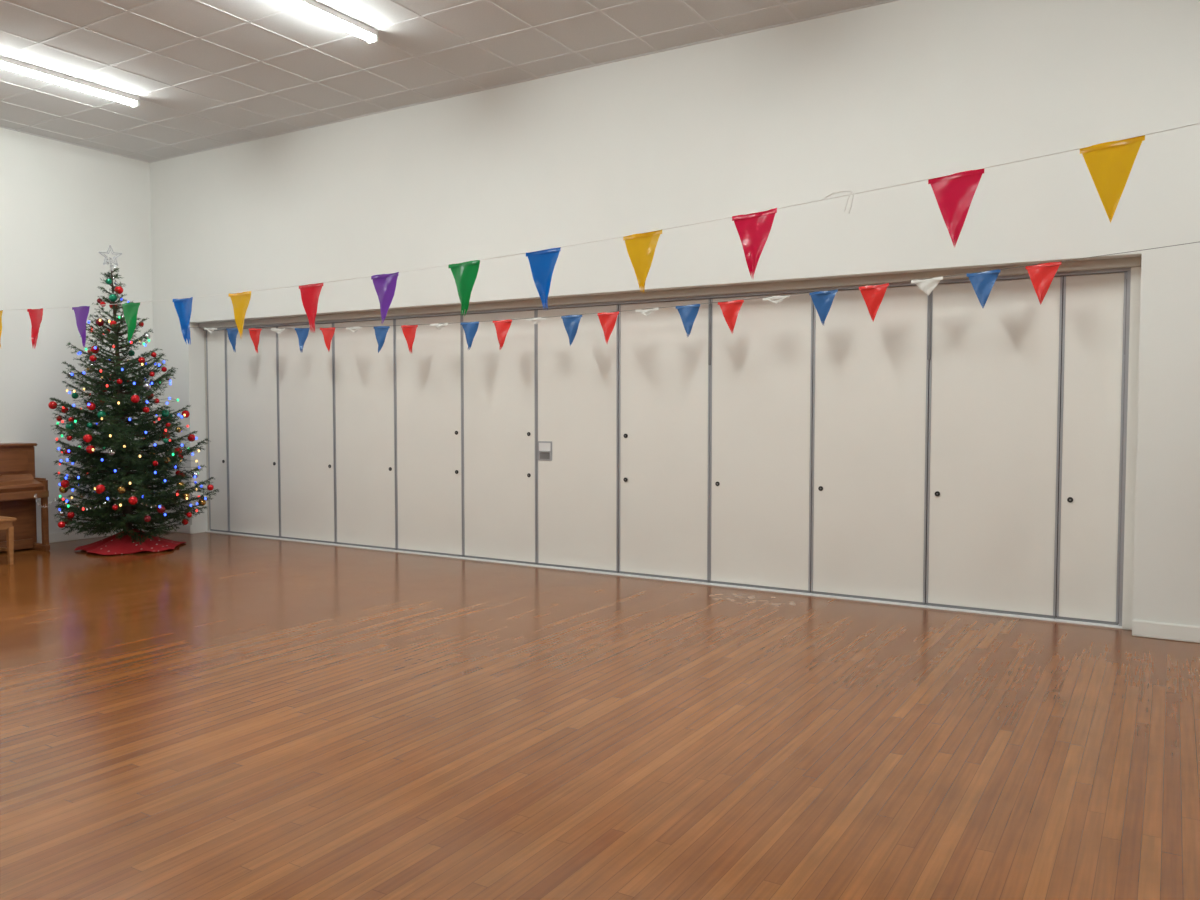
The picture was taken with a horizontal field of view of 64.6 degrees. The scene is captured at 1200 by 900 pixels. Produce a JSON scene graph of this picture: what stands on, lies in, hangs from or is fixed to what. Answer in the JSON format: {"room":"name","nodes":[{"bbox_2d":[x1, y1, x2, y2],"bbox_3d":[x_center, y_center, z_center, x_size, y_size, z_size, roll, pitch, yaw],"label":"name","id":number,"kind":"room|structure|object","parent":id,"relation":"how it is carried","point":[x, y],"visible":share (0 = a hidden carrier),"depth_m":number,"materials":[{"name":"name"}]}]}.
{"room":"community hall","nodes":[
{"label":"community hall","id":0,"kind":"room"},
{"bbox_2d":[0,127,156,534],"bbox_3d":[-8.284,-1.032,6.943,0.200,4.435,11.800,2,3,31],"label":"wall","id":1,"kind":"structure","parent":0,"point":[62,204],"depth_m":10.50,"materials":[{"name":"paint"}]},
{"bbox_2d":[37,523,156,542],"bbox_3d":[-8.268,1.139,6.856,0.018,0.105,11.100,2,3,31],"label":"baseboard","id":2,"kind":"structure","parent":1,"relation":"attached to","point":[60,536],"depth_m":10.67,"materials":[{"name":"white paint"}]},
{"bbox_2d":[0,122,1199,347],"bbox_3d":[-0.656,-1.234,5.250,14.580,1.122,0.089,2,3,31],"label":"pennant bunting","id":3,"kind":"object","parent":1,"relation":"hanging from","point":[1109,164],"visible":1,"depth_m":4.71,"materials":[{"name":"multicoloured plastic"}]},
{"bbox_2d":[0,0,898,162],"bbox_3d":[-1.948,-3.122,3.022,15.000,0.106,11.800,2,3,31],"label":"ceiling","id":4,"kind":"structure","parent":0,"point":[205,75],"depth_m":7.83,"materials":[{"name":"tile"}]},
{"bbox_2d":[0,55,139,107],"bbox_3d":[-4.799,-3.271,8.361,0.096,0.089,1.544,2,3,31],"label":"ceiling light","id":5,"kind":"object","parent":4,"relation":"attached to","point":[7,63],"depth_m":8.42,"materials":[{"name":"white plastic"}]},
{"bbox_2d":[279,0,377,43],"bbox_3d":[-2.170,-3.199,6.777,0.096,0.089,1.544,2,3,31],"label":"ceiling light","id":6,"kind":"object","parent":4,"relation":"attached to","point":[311,7],"depth_m":7.06,"materials":[{"name":"white plastic"}]},
{"bbox_2d":[0,531,1199,899],"bbox_3d":[-1.948,1.405,3.227,15.000,0.100,11.800,2,3,31],"label":"floor","id":7,"kind":"structure","parent":0,"point":[210,716],"depth_m":4.26,"materials":[{"name":"brown wood"}]},
{"bbox_2d":[0,516,16,564],"bbox_3d":[-5.944,0.879,8.820,0.380,0.445,0.840,2,3,31],"label":"stool","id":8,"kind":"object","parent":7,"relation":"on","point":[5,522],"visible":1,"depth_m":9.04,"materials":[{"name":"brown wood"}]},
{"bbox_2d":[0,443,49,551],"bbox_3d":[-6.352,0.514,9.424,0.580,1.120,1.470,2,3,31],"label":"upright piano","id":9,"kind":"object","parent":7,"relation":"on","point":[19,485],"visible":0.99,"depth_m":9.85,"materials":[{"name":"brown wood"}]},
{"bbox_2d":[34,245,219,544],"bbox_3d":[-5.006,-0.562,10.018,1.784,3.177,1.703,1,3,27],"label":"tree","id":10,"kind":"object","parent":7,"relation":"on","point":[115,499],"visible":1,"depth_m":9.86,"materials":[{"name":"green plant"}]},
{"bbox_2d":[74,529,185,554],"bbox_3d":[-4.944,0.941,10.101,1.066,0.194,1.048,2,3,31],"label":"tree skirt","id":11,"kind":"object","parent":7,"relation":"on","point":[110,545],"visible":0.73,"depth_m":9.86,"materials":[{"name":"red fabric"}]},
{"bbox_2d":[150,0,1199,635],"bbox_3d":[0.971,-1.079,7.957,14.600,4.435,0.500,2,3,31],"label":"wall","id":12,"kind":"structure","parent":0,"point":[901,91],"depth_m":7.38,"materials":[{"name":"paint"}]},
{"bbox_2d":[157,522,191,533],"bbox_3d":[-5.119,0.932,11.423,0.652,0.105,0.018,2,3,31],"label":"baseboard","id":13,"kind":"structure","parent":12,"relation":"attached to","point":[187,528],"depth_m":11.34,"materials":[{"name":"white paint"}]},
{"bbox_2d":[199,257,1141,629],"bbox_3d":[-0.559,-0.147,8.882,9.730,2.490,0.150,2,3,31],"label":"wall","id":14,"kind":"structure","parent":12,"relation":"attached to","point":[944,450],"depth_m":7.88,"materials":[{"name":"grey"}]},
{"bbox_2d":[190,242,1197,352],"bbox_3d":[1.029,-1.317,7.473,13.992,0.932,0.126,2,3,32],"label":"pennant bunting","id":15,"kind":"object","parent":12,"relation":"hanging from","point":[1041,275],"visible":0.98,"depth_m":7.53,"materials":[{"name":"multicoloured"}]},
{"bbox_2d":[1132,620,1199,642],"bbox_3d":[5.290,1.216,5.151,4.200,0.105,0.018,2,3,31],"label":"baseboard","id":16,"kind":"structure","parent":12,"relation":"attached to","point":[1186,633],"depth_m":6.13,"materials":[{"name":"white paint"}]}
]}

